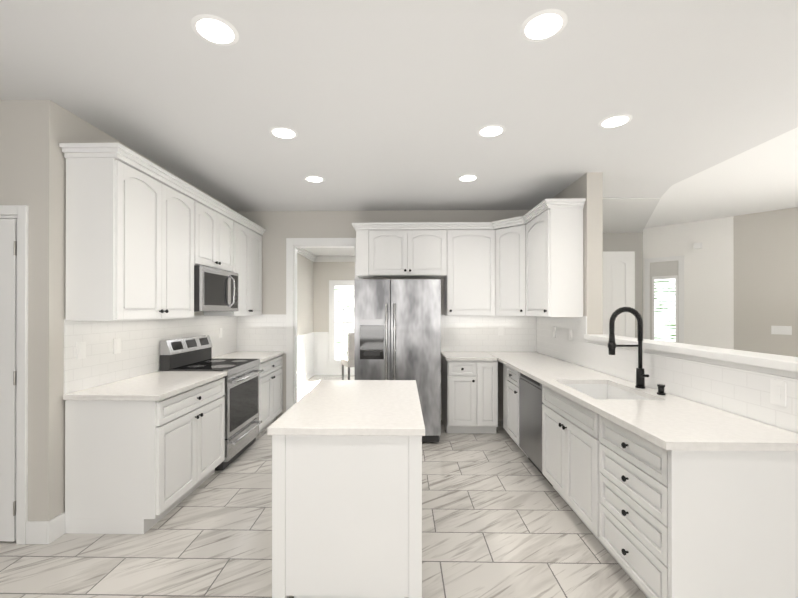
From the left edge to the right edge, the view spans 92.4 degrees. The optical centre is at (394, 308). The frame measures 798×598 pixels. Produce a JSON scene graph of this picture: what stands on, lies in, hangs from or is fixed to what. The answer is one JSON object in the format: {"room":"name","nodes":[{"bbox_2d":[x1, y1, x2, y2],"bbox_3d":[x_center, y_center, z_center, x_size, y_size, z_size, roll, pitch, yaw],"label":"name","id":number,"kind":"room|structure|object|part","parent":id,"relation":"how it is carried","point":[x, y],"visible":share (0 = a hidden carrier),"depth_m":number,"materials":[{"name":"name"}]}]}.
{"room":"kitchen","nodes":[
{"label":"kitchen","id":0,"kind":"room"},
{"bbox_2d":[0,100,30,520],"bbox_3d":[-5.164,0.077,2.531,5.725,2.800,0.120,0,0,1],"label":"wall","id":1,"kind":"structure","parent":0,"point":[15,152],"depth_m":2.42,"materials":[{"name":"grey paint"}]},
{"bbox_2d":[0,219,16,541],"bbox_3d":[-2.762,0.447,2.437,0.744,2.034,0.054,0,0,1],"label":"pantry door","id":2,"kind":"structure","parent":1,"relation":"in","point":[8,304],"depth_m":2.41,"materials":[{"name":"white wood"}]},
{"bbox_2d":[0,205,28,543],"bbox_3d":[-2.764,0.412,2.475,0.901,2.128,0.138,0,0,1],"label":"door frame","id":3,"kind":"structure","parent":1,"relation":"attached to","point":[19,213],"depth_m":2.40,"materials":[{"name":"white wood"}]},
{"bbox_2d":[30,100,236,520],"bbox_3d":[-2.215,0.080,3.844,0.120,2.800,2.860,0,0,1],"label":"wall","id":4,"kind":"structure","parent":0,"point":[53,125],"depth_m":2.42,"materials":[{"name":"grey paint"}]},
{"bbox_2d":[26,512,64,543],"bbox_3d":[-2.239,1.406,2.456,0.145,0.140,0.120,0,0,1],"label":"baseboard","id":5,"kind":"structure","parent":4,"relation":"attached to","point":[45,532],"depth_m":2.40,"materials":[{"name":"white wood"}]},
{"bbox_2d":[64,315,236,394],"bbox_3d":[-2.151,0.333,3.835,0.008,0.525,2.635,0,0,1],"label":"wall tile","id":6,"kind":"structure","parent":4,"relation":"attached to","point":[101,363],"depth_m":3.08,"materials":[{"name":"white tile"}]},
{"bbox_2d":[113,338,120,353],"bbox_3d":[-2.160,0.288,2.973,0.008,0.116,0.072,0,0,1],"label":"electrical outlet","id":7,"kind":"object","parent":6,"relation":"attached to","point":[116,345],"visible":1,"depth_m":2.97,"materials":[{"name":"white plastic"}]},
{"bbox_2d":[219,328,221,337],"bbox_3d":[-2.127,0.292,4.672,0.008,0.116,0.072,0,0,1],"label":"electrical outlet","id":8,"kind":"object","parent":6,"relation":"attached to","point":[220,332],"visible":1,"depth_m":4.66,"materials":[{"name":"white plastic"}]},
{"bbox_2d":[59,143,265,320],"bbox_3d":[-1.951,-0.495,3.799,0.388,1.150,2.663,0,0,1],"label":"upper cabinet","id":9,"kind":"object","parent":4,"relation":"attached to","point":[144,236],"visible":0.98,"depth_m":2.75,"materials":[{"name":"white wood"}]},
{"bbox_2d":[194,265,238,311],"bbox_3d":[-1.910,-0.185,3.864,0.459,0.419,0.772,0,0,1],"label":"microwave","id":10,"kind":"object","parent":9,"relation":"attached to","point":[215,289],"visible":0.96,"depth_m":3.70,"materials":[{"name":"grey metal"}]},
{"bbox_2d":[297,253,312,335],"bbox_3d":[-1.938,0.088,7.029,0.120,2.800,3.520,0,0,1],"label":"wall","id":11,"kind":"structure","parent":0,"point":[304,295],"depth_m":7.88,"materials":[{"name":"grey paint"}]},
{"bbox_2d":[297,332,315,386],"bbox_3d":[-1.850,1.003,6.945,0.060,0.970,3.360,0,0,1],"label":"trim","id":12,"kind":"structure","parent":11,"relation":"attached to","point":[312,353],"depth_m":7.91,"materials":[{"name":"white"}]},
{"bbox_2d":[297,248,316,261],"bbox_3d":[-1.835,-1.132,6.921,0.090,0.120,3.300,0,0,1],"label":"crown molding","id":13,"kind":"structure","parent":11,"relation":"attached to","point":[305,253],"depth_m":7.89,"materials":[{"name":"white wood"}]},
{"bbox_2d":[0,375,646,597],"bbox_3d":[0.501,1.505,3.868,17.000,0.050,16.000,0,0,1],"label":"floor","id":14,"kind":"structure","parent":0,"point":[501,518],"depth_m":2.39,"materials":[{"name":"tile"}]},
{"bbox_2d":[65,377,224,533],"bbox_3d":[-1.851,1.039,2.985,0.620,0.878,0.950,0,0,1],"label":"base cabinet","id":15,"kind":"object","parent":14,"relation":"on","point":[137,467],"depth_m":2.51,"materials":[{"name":"white wood"}]},
{"bbox_2d":[63,351,283,400],"bbox_3d":[-1.824,0.583,3.810,0.638,0.035,2.640,0,0,1],"label":"countertop","id":16,"kind":"structure","parent":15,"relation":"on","point":[157,386],"depth_m":2.85,"materials":[{"name":"stone"}]},
{"bbox_2d":[160,335,263,470],"bbox_3d":[-1.790,0.885,3.859,0.688,1.190,0.774,0,0,1],"label":"stove","id":17,"kind":"object","parent":14,"relation":"on","point":[241,395],"visible":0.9,"depth_m":3.74,"materials":[{"name":"grey metal"}]},
{"bbox_2d":[259,355,282,433],"bbox_3d":[-1.818,1.043,4.692,0.620,0.878,0.866,0,0,1],"label":"base cabinet","id":18,"kind":"object","parent":14,"relation":"on","point":[271,379],"depth_m":4.64,"materials":[{"name":"white wood"}]},
{"bbox_2d":[272,435,421,597],"bbox_3d":[-0.217,1.037,2.413,0.714,0.878,1.194,0,0,1],"label":"kitchen island","id":19,"kind":"object","parent":14,"relation":"on","point":[346,516],"visible":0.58,"depth_m":1.83,"materials":[{"name":"white wood"}]},
{"bbox_2d":[267,380,424,435],"bbox_3d":[-0.218,0.579,2.413,0.744,0.035,1.235,0,0,1],"label":"island countertop","id":20,"kind":"structure","parent":19,"relation":"on","point":[363,407],"depth_m":2.09,"materials":[{"name":"stone"}]},
{"bbox_2d":[341,333,354,379],"bbox_3d":[-0.769,0.975,7.659,0.480,1.030,0.559,0,0,-24],"label":"dining chair","id":21,"kind":"object","parent":14,"relation":"on","point":[348,361],"visible":0.4,"depth_m":7.39,"materials":[{"name":"grey fabric"}]},
{"bbox_2d":[355,279,440,441],"bbox_3d":[0.038,0.570,4.585,0.944,1.785,0.950,0,0,1],"label":"fridge","id":22,"kind":"object","parent":14,"relation":"on","point":[397,329],"visible":0.81,"depth_m":4.18,"materials":[{"name":"grey metal"}]},
{"bbox_2d":[441,352,497,433],"bbox_3d":[0.907,1.025,4.755,0.610,0.915,0.651,0,0,1],"label":"base cabinet","id":23,"kind":"object","parent":14,"relation":"on","point":[469,396],"depth_m":4.47,"materials":[{"name":"white wood"}]},
{"bbox_3d":[0.897,0.585,4.761,0.590,0.035,0.638,0,0,1],"label":"back cabinet top","id":24,"kind":"part","parent":23,"relation":"part of","materials":[{"name":"white stone"}]},
{"bbox_2d":[519,373,552,485],"bbox_3d":[1.524,1.042,3.479,0.598,0.875,0.610,0,0,1],"label":"dishwasher","id":25,"kind":"object","parent":14,"relation":"on","point":[530,417],"visible":0.33,"depth_m":3.44,"materials":[{"name":"grey metal"}]},
{"bbox_2d":[503,364,582,459],"bbox_3d":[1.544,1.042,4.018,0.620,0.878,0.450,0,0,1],"label":"base cabinet","id":26,"kind":"object","parent":14,"relation":"on","point":[562,417],"depth_m":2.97,"materials":[{"name":"white wood"}]},
{"bbox_2d":[587,408,797,597],"bbox_3d":[1.504,1.037,1.985,0.620,0.878,0.672,0,0,1],"label":"base cabinet","id":27,"kind":"object","parent":14,"relation":"on","point":[658,521],"depth_m":1.63,"materials":[{"name":"white wood"}]},
{"bbox_2d":[486,352,797,450],"bbox_3d":[1.506,0.581,3.334,0.663,0.035,3.467,0,0,1],"label":"countertop","id":28,"kind":"structure","parent":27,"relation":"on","point":[667,421],"depth_m":2.03,"materials":[{"name":"stone"}]},
{"bbox_2d":[608,307,648,388],"bbox_3d":[1.651,0.272,2.701,0.258,0.577,0.118,0,0,1],"label":"faucet","id":29,"kind":"object","parent":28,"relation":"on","point":[641,375],"visible":1,"depth_m":2.71,"materials":[{"name":"black metal"}]},
{"bbox_2d":[657,384,665,394],"bbox_3d":[1.746,0.528,2.506,0.048,0.064,0.047,0,0,1],"label":"soap dispenser","id":30,"kind":"object","parent":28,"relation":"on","point":[660,389],"visible":1,"depth_m":2.49,"materials":[{"name":"black metal"}]},
{"bbox_2d":[304,248,354,255],"bbox_3d":[0.290,-1.222,6.930,4.340,0.060,3.400,0,0,1],"label":"ceiling","id":31,"kind":"structure","parent":0,"point":[333,251],"depth_m":7.91,"materials":[{"name":"white paint"}]},
{"bbox_2d":[313,262,354,331],"bbox_3d":[0.324,0.093,8.686,4.580,2.800,0.120,0,0,1],"label":"wall","id":32,"kind":"structure","parent":0,"point":[324,273],"depth_m":8.66,"materials":[{"name":"grey paint"}]},
{"bbox_2d":[316,332,354,374],"bbox_3d":[0.323,1.008,8.606,4.340,0.970,0.035,0,0,1],"label":"trim","id":33,"kind":"structure","parent":32,"relation":"attached to","point":[322,338],"depth_m":8.64,"materials":[{"name":"white"}]},
{"bbox_2d":[317,256,354,261],"bbox_3d":[0.322,-1.127,8.584,4.340,0.120,0.090,0,0,1],"label":"crown molding","id":34,"kind":"structure","parent":32,"relation":"attached to","point":[319,258],"depth_m":8.60,"materials":[{"name":"white wood"}]},
{"bbox_2d":[328,280,354,363],"bbox_3d":[-0.926,0.298,8.657,1.160,1.890,0.115,0,0,1],"label":"window","id":35,"kind":"structure","parent":32,"relation":"in","point":[341,309],"depth_m":8.71,"materials":[{"name":"white glass"}]},
{"bbox_2d":[237,210,529,420],"bbox_3d":[-0.106,0.084,5.174,4.285,2.800,0.120,0,0,1],"label":"wall","id":36,"kind":"structure","parent":0,"point":[280,227],"depth_m":5.14,"materials":[{"name":"grey paint"}]},
{"bbox_2d":[286,238,362,410],"bbox_3d":[-0.939,0.266,5.189,1.031,2.435,0.156,0,0,1],"label":"door frame","id":37,"kind":"structure","parent":36,"relation":"attached to","point":[293,245],"depth_m":5.12,"materials":[{"name":"white wood"}]},
{"bbox_2d":[237,314,535,353],"bbox_3d":[-0.123,0.336,5.109,3.999,0.525,0.008,0,0,1],"label":"wall tile","id":38,"kind":"structure","parent":36,"relation":"attached to","point":[264,332],"depth_m":5.08,"materials":[{"name":"white tile"}]},
{"bbox_2d":[352,216,526,315],"bbox_3d":[0.667,-0.493,4.749,2.399,1.150,0.680,0,0,1],"label":"upper cabinet","id":39,"kind":"object","parent":36,"relation":"attached to","point":[459,258],"visible":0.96,"depth_m":4.75,"materials":[{"name":"white wood"}]},
{"bbox_2d":[496,225,525,314],"bbox_3d":[1.389,-0.452,4.599,0.289,1.052,0.291,0,0,1],"label":"door","id":40,"kind":"structure","parent":39,"relation":"attached to","point":[511,271],"depth_m":4.58,"materials":[{"name":"white wood"}]},
{"bbox_2d":[0,0,797,232],"bbox_3d":[-1.949,-1.351,1.323,12.200,0.072,10.800,0,0,1],"label":"ceiling","id":41,"kind":"structure","parent":0,"point":[385,105],"depth_m":2.33,"materials":[{"name":"white paint"}]},
{"bbox_2d":[191,14,238,45],"bbox_3d":[-0.854,-1.322,1.821,0.207,0.005,0.207,0,0,-8],"label":"recessed light","id":42,"kind":"object","parent":41,"relation":"in","point":[214,28],"depth_m":1.81,"materials":[{"name":"white plastic"}]},
{"bbox_2d":[269,126,297,138],"bbox_3d":[-0.833,-1.319,2.871,0.207,0.005,0.207,0,0,-8],"label":"recessed light","id":43,"kind":"object","parent":41,"relation":"in","point":[280,131],"depth_m":2.86,"materials":[{"name":"white plastic"}]},
{"bbox_2d":[304,175,324,181],"bbox_3d":[-0.814,-1.316,3.881,0.207,0.005,0.207,0,0,-8],"label":"recessed light","id":44,"kind":"object","parent":41,"relation":"in","point":[312,178],"depth_m":3.86,"materials":[{"name":"white plastic"}]},
{"bbox_2d":[457,174,477,180],"bbox_3d":[0.736,-1.316,3.851,0.207,0.005,0.207,0,0,-8],"label":"recessed light","id":45,"kind":"object","parent":41,"relation":"in","point":[469,177],"depth_m":3.83,"materials":[{"name":"white plastic"}]},
{"bbox_2d":[477,124,505,136],"bbox_3d":[0.716,-1.319,2.841,0.207,0.005,0.207,0,0,-8],"label":"recessed light","id":46,"kind":"object","parent":41,"relation":"in","point":[493,130],"depth_m":2.83,"materials":[{"name":"white plastic"}]},
{"bbox_2d":[520,9,567,41],"bbox_3d":[0.696,-1.322,1.791,0.207,0.005,0.207,0,0,-8],"label":"recessed light","id":47,"kind":"object","parent":41,"relation":"in","point":[539,25],"depth_m":1.78,"materials":[{"name":"white plastic"}]},
{"bbox_2d":[598,114,631,127],"bbox_3d":[1.552,-1.320,2.695,0.207,0.005,0.207,0,0,-8],"label":"recessed light","id":48,"kind":"object","parent":41,"relation":"in","point":[612,121],"depth_m":2.68,"materials":[{"name":"white"}]},
{"bbox_2d":[552,172,602,333],"bbox_3d":[1.946,0.082,4.384,0.150,2.800,1.380,0,0,1],"label":"wall","id":49,"kind":"structure","parent":0,"point":[588,186],"depth_m":3.70,"materials":[{"name":"grey paint"}]},
{"bbox_2d":[523,198,585,316],"bbox_3d":[1.660,-0.494,4.080,0.388,1.150,0.754,0,0,1],"label":"upper cabinet","id":50,"kind":"object","parent":49,"relation":"attached to","point":[554,257],"visible":0.96,"depth_m":3.75,"materials":[{"name":"white wood"}]},
{"bbox_2d":[536,316,797,433],"bbox_3d":[1.852,0.331,3.363,0.018,0.525,3.424,0,0,1],"label":"wall tile","id":51,"kind":"structure","parent":49,"relation":"attached to","point":[742,392],"depth_m":2.41,"materials":[{"name":"white tile"}]},
{"bbox_2d":[553,327,555,336],"bbox_3d":[1.861,0.272,4.465,0.008,0.116,0.072,0,0,1],"label":"electrical outlet","id":52,"kind":"object","parent":51,"relation":"attached to","point":[554,331],"visible":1,"depth_m":4.45,"materials":[{"name":"white plastic"}]},
{"bbox_2d":[569,329,571,339],"bbox_3d":[1.852,0.271,4.035,0.008,0.116,0.072,0,0,1],"label":"electrical outlet","id":53,"kind":"object","parent":51,"relation":"attached to","point":[570,334],"visible":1,"depth_m":4.03,"materials":[{"name":"white plastic"}]},
{"bbox_2d":[770,379,786,406],"bbox_3d":[1.809,0.395,1.805,0.008,0.116,0.072,0,0,1],"label":"electrical outlet","id":54,"kind":"object","parent":51,"relation":"attached to","point":[778,392],"visible":1,"depth_m":1.80,"materials":[{"name":"white plastic"}]},
{"bbox_2d":[603,231,642,337],"bbox_3d":[3.155,0.052,6.621,2.180,2.870,0.120,0,0,1],"label":"wall","id":55,"kind":"structure","parent":0,"point":[622,241],"depth_m":6.54,"materials":[{"name":"grey paint"}]},
{"bbox_2d":[603,251,634,337],"bbox_3d":[3.818,0.252,6.534,0.550,2.470,0.018,0,0,1],"label":"door","id":56,"kind":"structure","parent":55,"relation":"in","point":[618,279],"depth_m":6.53,"materials":[{"name":"white wood"}]},
{"bbox_2d":[643,216,733,348],"bbox_3d":[4.644,0.051,6.169,0.120,2.870,1.259,0,0,-45],"label":"wall","id":57,"kind":"structure","parent":0,"point":[709,293],"depth_m":5.94,"materials":[{"name":"white paint"}]},
{"bbox_2d":[645,256,683,342],"bbox_3d":[4.438,0.317,6.311,0.025,2.340,0.540,0,0,-43],"label":"window","id":58,"kind":"structure","parent":57,"relation":"in","point":[664,298],"depth_m":6.30,"materials":[{"name":"white glass"}]},
{"bbox_2d":[694,242,701,248],"bbox_3d":[4.742,-0.989,5.982,0.029,0.090,0.100,0,0,-43],"label":"thermostat","id":59,"kind":"object","parent":57,"relation":"attached to","point":[697,245],"visible":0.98,"depth_m":5.97,"materials":[{"name":"white plastic"}]},
{"bbox_2d":[645,127,797,227],"bbox_3d":[5.500,-1.413,3.779,7.000,0.055,16.000,0,0,1],"label":"ceiling","id":60,"kind":"structure","parent":0,"point":[762,177],"depth_m":4.39,"materials":[{"name":"white paint"}]},
{"bbox_2d":[733,207,797,356],"bbox_3d":[5.546,0.049,5.182,0.120,2.870,1.425,0,0,-41],"label":"wall","id":61,"kind":"structure","parent":0,"point":[765,271],"depth_m":5.42,"materials":[{"name":"grey paint"}]},
{"bbox_2d":[771,326,791,334],"bbox_3d":[5.359,0.294,5.301,0.011,0.120,0.200,0,0,-41],"label":"switch plate","id":62,"kind":"object","parent":61,"relation":"attached to","point":[784,330],"visible":1,"depth_m":5.29,"materials":[{"name":"white plastic"}]},
{"bbox_3d":[1.913,0.882,2.669,0.130,1.190,2.042,0,0,1],"label":"wall","id":63,"kind":"structure","parent":0,"visible":0},
{"bbox_2d":[584,334,797,378],"bbox_3d":[1.915,0.279,2.636,0.225,0.075,2.106,0,0,1],"label":"sill","id":64,"kind":"structure","parent":63,"relation":"on","point":[779,365],"depth_m":2.17,"materials":[{"name":"white"}]}
]}

